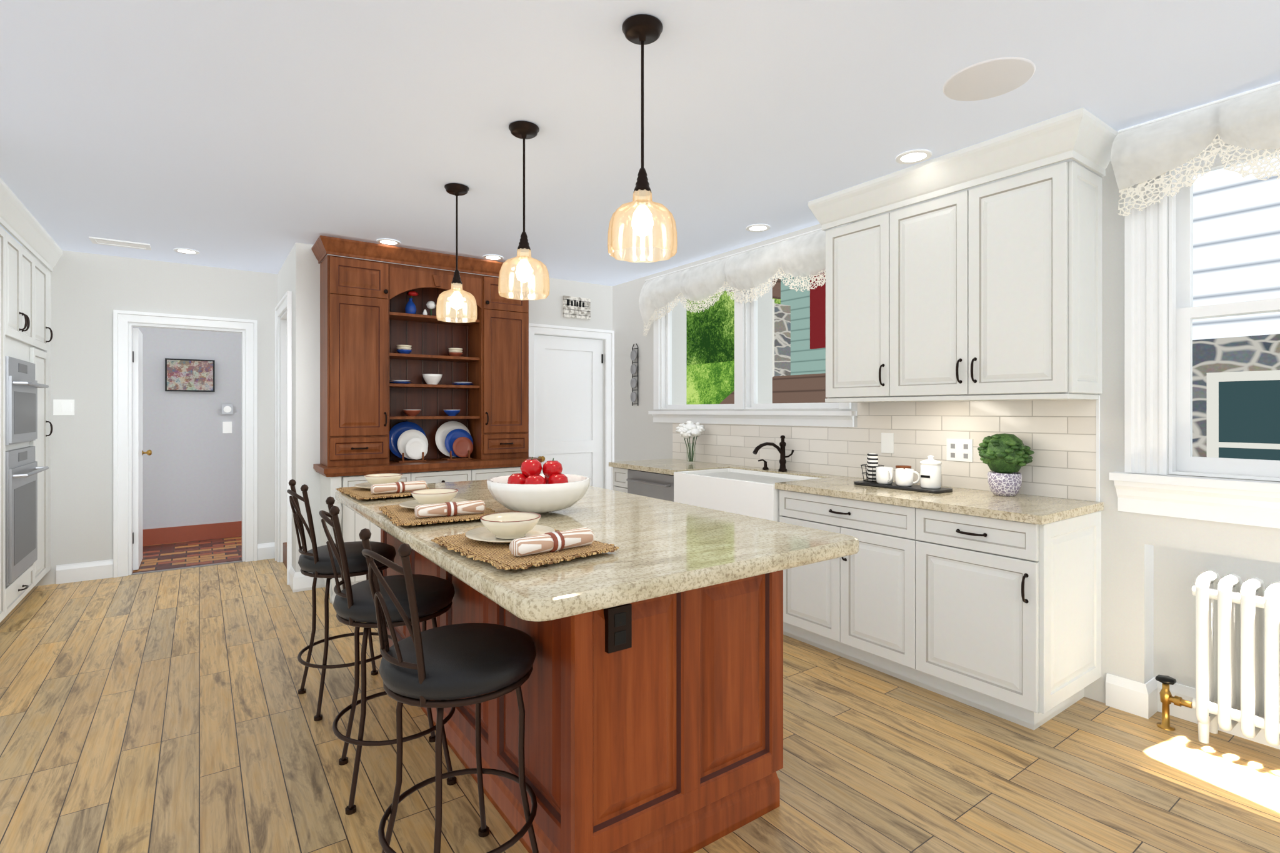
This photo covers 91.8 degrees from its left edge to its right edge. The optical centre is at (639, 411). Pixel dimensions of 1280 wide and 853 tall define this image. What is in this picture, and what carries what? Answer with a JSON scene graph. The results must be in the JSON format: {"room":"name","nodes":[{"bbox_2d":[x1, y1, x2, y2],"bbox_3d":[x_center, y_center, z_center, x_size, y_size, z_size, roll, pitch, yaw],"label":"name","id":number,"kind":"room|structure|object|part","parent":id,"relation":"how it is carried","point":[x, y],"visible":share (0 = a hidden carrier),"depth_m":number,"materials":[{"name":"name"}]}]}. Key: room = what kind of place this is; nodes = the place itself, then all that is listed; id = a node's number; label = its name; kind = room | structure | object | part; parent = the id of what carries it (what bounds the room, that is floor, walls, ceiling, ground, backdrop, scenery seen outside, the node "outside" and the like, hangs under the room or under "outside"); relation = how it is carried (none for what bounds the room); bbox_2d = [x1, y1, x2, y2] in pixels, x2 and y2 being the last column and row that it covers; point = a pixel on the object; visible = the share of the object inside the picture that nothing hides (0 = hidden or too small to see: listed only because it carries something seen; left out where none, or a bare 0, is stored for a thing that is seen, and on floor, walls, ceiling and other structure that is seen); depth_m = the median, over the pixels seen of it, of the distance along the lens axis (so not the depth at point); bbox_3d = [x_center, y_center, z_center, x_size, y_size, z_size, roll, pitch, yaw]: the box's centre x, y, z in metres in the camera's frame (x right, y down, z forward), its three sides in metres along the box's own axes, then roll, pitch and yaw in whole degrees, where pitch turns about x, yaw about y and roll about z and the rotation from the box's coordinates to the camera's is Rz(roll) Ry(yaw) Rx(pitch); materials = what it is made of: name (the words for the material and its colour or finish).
{"room":"kitchen","nodes":[
{"label":"kitchen","id":0,"kind":"room"},
{"bbox_2d":[21,245,277,586],"bbox_3d":[-4.265,0.042,5.017,2.560,2.575,0.120,0,0,-35],"label":"wall","id":1,"kind":"structure","parent":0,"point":[86,289],"depth_m":4.93,"materials":[{"name":"grey paint"}]},
{"bbox_2d":[53,399,74,414],"bbox_3d":[-4.458,-0.030,4.798,0.120,0.120,0.009,0,0,-35],"label":"switch plate","id":2,"kind":"object","parent":1,"relation":"attached to","point":[60,407],"visible":1,"depth_m":4.79,"materials":[{"name":"plastic"}]},
{"bbox_2d":[132,328,151,569],"bbox_3d":[-4.298,0.314,5.361,0.104,2.008,0.520,0,0,-35],"label":"hall door","id":3,"kind":"structure","parent":1,"relation":"in","point":[138,452],"depth_m":5.16,"materials":[{"name":"paint"}]},
{"bbox_2d":[113,291,614,584],"bbox_3d":[-2.196,0.205,5.335,4.114,2.250,0.984,0,0,-10],"label":"trim","id":4,"kind":"structure","parent":1,"relation":"attached to","point":[122,320],"depth_m":5.46,"materials":[{"name":"white wood"}]},
{"bbox_2d":[132,326,241,530],"bbox_3d":[-4.220,0.030,5.938,3.400,2.600,1.330,0,0,-35],"label":"wall","id":5,"kind":"structure","parent":0,"point":[192,475],"depth_m":6.34,"materials":[{"name":"grey paint"}]},
{"bbox_2d":[165,358,214,391],"bbox_3d":[-4.589,-0.365,6.328,0.410,0.330,0.022,0,0,-35],"label":"picture","id":6,"kind":"object","parent":5,"relation":"attached to","point":[183,375],"visible":1,"depth_m":6.31,"materials":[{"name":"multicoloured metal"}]},
{"bbox_2d":[221,404,233,433],"bbox_3d":[-4.333,0.079,6.513,0.093,0.296,0.018,0,0,-35],"label":"switch","id":7,"kind":"object","parent":5,"relation":"attached to","point":[226,409],"visible":1,"depth_m":6.50,"materials":[{"name":"plastic"}]},
{"bbox_2d":[283,542,286,568],"bbox_3d":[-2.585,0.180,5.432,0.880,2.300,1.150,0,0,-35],"label":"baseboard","id":8,"kind":"structure","parent":0,"point":[284,544],"depth_m":5.35,"materials":[{"name":"white wood"}]},
{"bbox_2d":[293,242,612,588],"bbox_3d":[-1.450,0.042,5.441,2.780,2.575,0.150,0,0,-35],"label":"wall","id":9,"kind":"structure","parent":0,"point":[549,310],"depth_m":4.64,"materials":[{"name":"grey paint"}]},
{"bbox_2d":[534,335,603,488],"bbox_3d":[-0.670,0.309,5.923,0.746,2.026,0.119,0,0,-35],"label":"pantry door","id":10,"kind":"structure","parent":9,"relation":"in","point":[568,371],"depth_m":5.95,"materials":[{"name":"paint"}]},
{"bbox_3d":[-0.642,0.280,5.915,0.710,1.690,0.076,0,0,-35],"label":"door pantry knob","id":11,"kind":"part","parent":10,"relation":"part of","materials":[{"name":"white wood"}]},
{"bbox_2d":[563,295,590,319],"bbox_3d":[-0.604,-0.990,5.934,0.290,0.200,0.020,0,0,-35],"label":"coffee sign","id":12,"kind":"object","parent":9,"relation":"attached to","point":[573,307],"visible":1,"depth_m":5.92,"materials":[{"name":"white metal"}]},
{"bbox_2d":[0,0,1279,286],"bbox_3d":[-0.398,-1.295,2.122,5.510,0.100,9.320,0,0,-35],"label":"ceiling","id":13,"kind":"structure","parent":0,"point":[237,134],"depth_m":2.53,"materials":[{"name":"paint"}]},
{"bbox_2d":[88,236,151,250],"bbox_3d":[-3.830,-1.237,4.578,0.340,0.010,0.180,0,0,-35],"label":"ceiling vent","id":14,"kind":"object","parent":13,"relation":"attached to","point":[98,240],"depth_m":4.56,"materials":[{"name":"white metal"}]},
{"bbox_2d":[173,248,199,254],"bbox_3d":[-3.512,-1.238,4.804,0.164,0.009,0.164,0,0,-35],"label":"recessed light","id":15,"kind":"object","parent":13,"relation":"in","point":[183,250],"visible":1,"depth_m":4.79,"materials":[{"name":"paint"}]},
{"bbox_2d":[376,238,400,245],"bbox_3d":[-1.842,-1.238,4.543,0.164,0.009,0.164,0,0,-35],"label":"recessed light","id":16,"kind":"object","parent":13,"relation":"in","point":[389,242],"visible":0.98,"depth_m":4.54,"materials":[{"name":"paint"}]},
{"bbox_2d":[436,183,477,323],"bbox_3d":[-1.017,-0.874,3.442,0.226,0.737,0.217,0,0,-35],"label":"pendant light","id":17,"kind":"object","parent":13,"relation":"hanging from","point":[456,305],"visible":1,"depth_m":3.38,"materials":[{"name":"yellow glass"}]},
{"bbox_2d":[482,254,503,260],"bbox_3d":[-1.184,-1.238,4.998,0.164,0.009,0.164,0,0,-35],"label":"recessed light","id":18,"kind":"object","parent":13,"relation":"in","point":[490,257],"visible":1,"depth_m":4.99,"materials":[{"name":"paint"}]},
{"bbox_2d":[498,120,549,299],"bbox_3d":[-0.508,-0.874,2.718,0.226,0.737,0.217,0,0,-35],"label":"pendant light","id":19,"kind":"object","parent":13,"relation":"hanging from","point":[522,277],"visible":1,"depth_m":2.66,"materials":[{"name":"yellow glass"}]},
{"bbox_2d":[607,14,677,262],"bbox_3d":[0.008,-0.874,2.005,0.226,0.737,0.217,0,0,-35],"label":"pendant light","id":20,"kind":"object","parent":13,"relation":"hanging from","point":[642,229],"visible":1,"depth_m":1.95,"materials":[{"name":"yellow glass"}]},
{"bbox_2d":[745,223,770,231],"bbox_3d":[0.799,-1.238,4.193,0.164,0.009,0.164,0,0,-35],"label":"recessed light","id":21,"kind":"object","parent":13,"relation":"in","point":[759,227],"visible":1,"depth_m":4.18,"materials":[{"name":"paint"}]},
{"bbox_2d":[895,149,931,164],"bbox_3d":[1.332,-1.238,3.020,0.164,0.009,0.164,0,0,-35],"label":"recessed light","id":22,"kind":"object","parent":13,"relation":"in","point":[914,156],"visible":1,"depth_m":3.01,"materials":[{"name":"paint"}]},
{"bbox_2d":[942,56,1035,101],"bbox_3d":[1.304,-1.239,2.325,0.304,0.006,0.304,0,0,-35],"label":"ceiling speaker","id":23,"kind":"object","parent":13,"relation":"attached to","point":[994,77],"depth_m":2.31},
{"bbox_2d":[0,536,1279,852],"bbox_3d":[-0.754,1.360,2.623,5.510,0.060,10.550,0,0,-35],"label":"floor","id":24,"kind":"structure","parent":0,"point":[163,712],"depth_m":2.38,"materials":[{"name":"brown wood"}]},
{"bbox_2d":[0,177,62,622],"bbox_3d":[-3.986,0.044,3.544,0.704,2.572,2.600,0,0,-35],"label":"oven tower","id":25,"kind":"object","parent":24,"relation":"on","point":[26,332],"visible":1,"depth_m":3.96,"materials":[{"name":"paint"}]},
{"bbox_2d":[277,247,293,567],"bbox_3d":[-2.906,0.042,5.203,0.130,2.575,1.150,0,0,-35],"label":"wall return","id":26,"kind":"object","parent":24,"relation":"on","point":[285,276],"depth_m":4.85,"materials":[{"name":"grey paint"}]},
{"bbox_2d":[286,479,396,721],"bbox_3d":[-1.383,0.823,2.894,0.462,1.015,0.421,0,0,-35],"label":"stool","id":27,"kind":"object","parent":24,"relation":"on","point":[316,560],"visible":0.83,"depth_m":2.75,"materials":[{"name":"metal"}]},
{"bbox_2d":[318,496,456,814],"bbox_3d":[-0.915,0.823,2.270,0.462,1.015,0.420,0,0,-35],"label":"stool","id":28,"kind":"object","parent":24,"relation":"on","point":[353,605],"visible":0.85,"depth_m":2.15,"materials":[{"name":"metal"}]},
{"bbox_2d":[311,235,541,604],"bbox_3d":[-1.623,0.054,4.903,1.669,2.552,0.522,0,0,-35],"label":"hutch","id":29,"kind":"object","parent":24,"relation":"on","point":[405,390],"visible":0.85,"depth_m":4.86,"materials":[{"name":"brown wood"}]},
{"bbox_2d":[358,528,538,852],"bbox_3d":[-0.515,0.823,1.707,0.462,1.015,0.421,0,0,-35],"label":"stool","id":30,"kind":"object","parent":24,"relation":"on","point":[444,664],"visible":1,"depth_m":1.61,"materials":[{"name":"metal"}]},
{"bbox_2d":[335,479,859,852],"bbox_3d":[-0.438,0.872,2.645,1.200,0.917,2.380,0,0,-35],"label":"kitchen island","id":31,"kind":"object","parent":24,"relation":"on","point":[652,694],"visible":0.68,"depth_m":1.84,"materials":[{"name":"brown wood"}]},
{"bbox_2d":[335,479,859,621],"bbox_3d":[-0.438,0.438,2.645,1.200,0.050,2.380,0,0,-35],"label":"island countertop","id":32,"kind":"structure","parent":31,"relation":"on","point":[666,547],"depth_m":1.87,"materials":[{"name":"stone"}]},
{"bbox_2d":[335,473,429,499],"bbox_3d":[-1.265,0.363,3.111,0.410,0.076,0.519,0,0,-35],"label":"place setting","id":33,"kind":"object","parent":32,"relation":"on","point":[380,485],"visible":0.93,"depth_m":3.01,"materials":[{"name":"beige ceramic"}]},
{"bbox_2d":[378,488,499,526],"bbox_3d":[-0.800,0.363,2.462,0.397,0.076,0.513,0,0,-30],"label":"place setting","id":34,"kind":"object","parent":32,"relation":"on","point":[430,506],"visible":0.97,"depth_m":2.35,"materials":[{"name":"beige ceramic"}]},
{"bbox_2d":[431,511,618,569],"bbox_3d":[-0.352,0.363,1.860,0.399,0.076,0.513,0,0,-41],"label":"place setting","id":35,"kind":"object","parent":32,"relation":"on","point":[507,540],"visible":1,"depth_m":1.78,"materials":[{"name":"beige ceramic"}]},
{"bbox_2d":[486,456,590,513],"bbox_3d":[-0.411,0.293,2.529,0.418,0.216,0.418,0,0,-35],"label":"bowl","id":36,"kind":"object","parent":32,"relation":"on","point":[530,490],"visible":1,"depth_m":2.41,"materials":[{"name":"white ceramic"}]},
{"bbox_2d":[608,435,1103,730],"bbox_3d":[0.912,0.748,3.929,0.677,1.165,3.191,0,0,-35],"label":"base unit","id":37,"kind":"object","parent":24,"relation":"on","point":[982,600],"visible":0.64,"depth_m":2.85,"materials":[{"name":"paint"}]},
{"bbox_2d":[675,420,704,461],"bbox_3d":[0.402,0.244,4.955,0.210,0.336,0.204,0,0,-35],"label":"flowers","id":38,"kind":"object","parent":37,"relation":"on","point":[689,430],"visible":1,"depth_m":4.92,"materials":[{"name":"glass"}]},
{"bbox_2d":[673,468,819,521],"bbox_3d":[0.717,0.560,4.117,0.529,0.270,0.924,0,0,-35],"label":"sink","id":39,"kind":"object","parent":37,"relation":"in","point":[752,492],"depth_m":4.00,"materials":[{"name":"white ceramic"}]},
{"bbox_2d":[752,435,794,471],"bbox_3d":[0.860,0.290,4.239,0.316,0.250,0.289,0,0,-35],"label":"faucet","id":40,"kind":"object","parent":37,"relation":"on","point":[782,461],"depth_m":4.27,"materials":[{"name":"black metal"}]},
{"bbox_2d":[853,453,952,493],"bbox_3d":[1.415,0.322,3.361,0.170,0.185,0.500,0,0,-35],"label":"tray","id":41,"kind":"object","parent":37,"relation":"on","point":[929,477],"visible":1,"depth_m":3.28,"materials":[{"name":"ceramic"}]},
{"bbox_2d":[977,433,1034,496],"bbox_3d":[1.799,0.262,3.064,0.251,0.305,0.237,0,0,-35],"label":"boxwood plant","id":42,"kind":"object","parent":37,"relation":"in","point":[1004,454],"visible":1,"depth_m":3.00,"materials":[{"name":"green plant"}]},
{"bbox_2d":[1155,674,1192,731],"bbox_3d":[2.228,1.225,2.587,0.071,0.210,0.116,0,0,-35],"label":"radiator valve","id":43,"kind":"object","parent":24,"relation":"on","point":[1166,698],"depth_m":2.60,"materials":[{"name":"gold metal"}]},
{"bbox_2d":[1191,570,1279,745],"bbox_3d":[2.628,0.995,2.103,0.210,0.670,1.122,0,0,-35],"label":"radiator","id":44,"kind":"object","parent":24,"relation":"on","point":[1237,625],"visible":1,"depth_m":2.42,"materials":[{"name":"metal"}]},
{"bbox_2d":[612,144,1279,703],"bbox_3d":[2.007,0.043,3.236,0.300,2.575,7.750,0,0,-35],"label":"wall","id":45,"kind":"structure","parent":0,"point":[1151,565],"depth_m":2.78,"materials":[{"name":"paint"}]},
{"bbox_2d":[630,343,638,406],"bbox_3d":[-0.053,-0.344,5.839,0.024,0.587,0.100,0,0,-35],"label":"rack","id":46,"kind":"object","parent":45,"relation":"attached to","point":[633,354],"visible":1,"depth_m":5.83,"materials":[{"name":"black metal"}]},
{"bbox_2d":[56,521,1279,749],"bbox_3d":[-0.815,1.250,2.768,5.078,0.160,10.238,0,0,-35],"label":"baseboard","id":47,"kind":"structure","parent":45,"relation":"attached to","point":[1136,698],"depth_m":4.59,"materials":[{"name":"white wood"}]},
{"bbox_2d":[660,280,734,409],"bbox_3d":[0.502,-0.522,5.178,0.093,1.011,0.956,0,0,-35],"label":"sink window","id":48,"kind":"structure","parent":45,"relation":"in","point":[666,321],"depth_m":5.54,"materials":[{"name":"paint"}]},
{"bbox_2d":[638,228,825,336],"bbox_3d":[0.642,-0.935,4.762,0.100,0.531,2.160,0,0,-35],"label":"valance","id":49,"kind":"object","parent":45,"relation":"attached to","point":[802,256],"visible":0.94,"depth_m":4.58,"materials":[{"name":"fabric"}]},
{"bbox_2d":[745,269,838,408],"bbox_3d":[1.081,-0.522,4.363,0.093,1.011,0.856,0,0,-35],"label":"sink window","id":50,"kind":"structure","parent":45,"relation":"in","point":[750,309],"depth_m":4.68,"materials":[{"name":"paint"}]},
{"bbox_2d":[672,395,1099,501],"bbox_3d":[1.191,0.171,4.108,0.014,0.486,3.132,0,0,-35],"label":"backsplash","id":51,"kind":"structure","parent":45,"relation":"attached to","point":[1063,435],"depth_m":3.43,"materials":[{"name":"white tile"}]},
{"bbox_2d":[808,107,1118,402],"bbox_3d":[1.572,-0.647,3.226,0.416,1.189,1.406,0,0,-35],"label":"upper cabinet","id":52,"kind":"object","parent":45,"relation":"attached to","point":[992,292],"visible":1,"depth_m":2.95,"materials":[{"name":"paint"}]},
{"bbox_2d":[648,135,1279,528],"bbox_3d":[1.595,-0.383,3.538,0.130,1.655,5.120,0,0,-35],"label":"trim","id":53,"kind":"structure","parent":45,"relation":"attached to","point":[1234,501],"depth_m":2.67,"materials":[{"name":"white wood"}]},
{"bbox_2d":[1110,81,1279,216],"bbox_3d":[2.546,-1.042,2.042,0.138,0.404,1.640,0,0,-35],"label":"valance","id":54,"kind":"object","parent":45,"relation":"attached to","point":[1140,153],"visible":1,"depth_m":2.50,"materials":[{"name":"fabric"}]},
{"bbox_2d":[1168,144,1279,481],"bbox_3d":[2.664,-0.400,2.170,0.133,1.336,1.246,0,0,-35],"label":"window","id":55,"kind":"structure","parent":45,"relation":"in","point":[1182,312],"depth_m":2.63,"materials":[{"name":"paint"}]},
{"label":"outside","id":56,"kind":"structure","parent":0,"visible":0},
{"bbox_2d":[1192,155,1279,460],"bbox_3d":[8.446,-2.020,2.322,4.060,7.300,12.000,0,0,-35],"label":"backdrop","id":57,"kind":"structure","parent":56,"point":[1236,359],"depth_m":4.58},
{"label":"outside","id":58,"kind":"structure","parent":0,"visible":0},
{"bbox_2d":[686,290,780,404],"bbox_3d":[3.207,-6.670,13.320,13.340,20.000,46.000,0,0,-35],"label":"garden","id":59,"kind":"object","parent":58,"point":[710,332],"depth_m":18.76,"materials":[{"name":"green plant"}]},
{"bbox_2d":[718,272,827,409],"bbox_3d":[5.139,-1.620,9.203,7.760,5.900,5.050,0,0,-35],"label":"house","id":60,"kind":"structure","parent":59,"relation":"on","point":[799,322],"depth_m":9.24,"materials":[{"name":"teal wood"}]}
]}

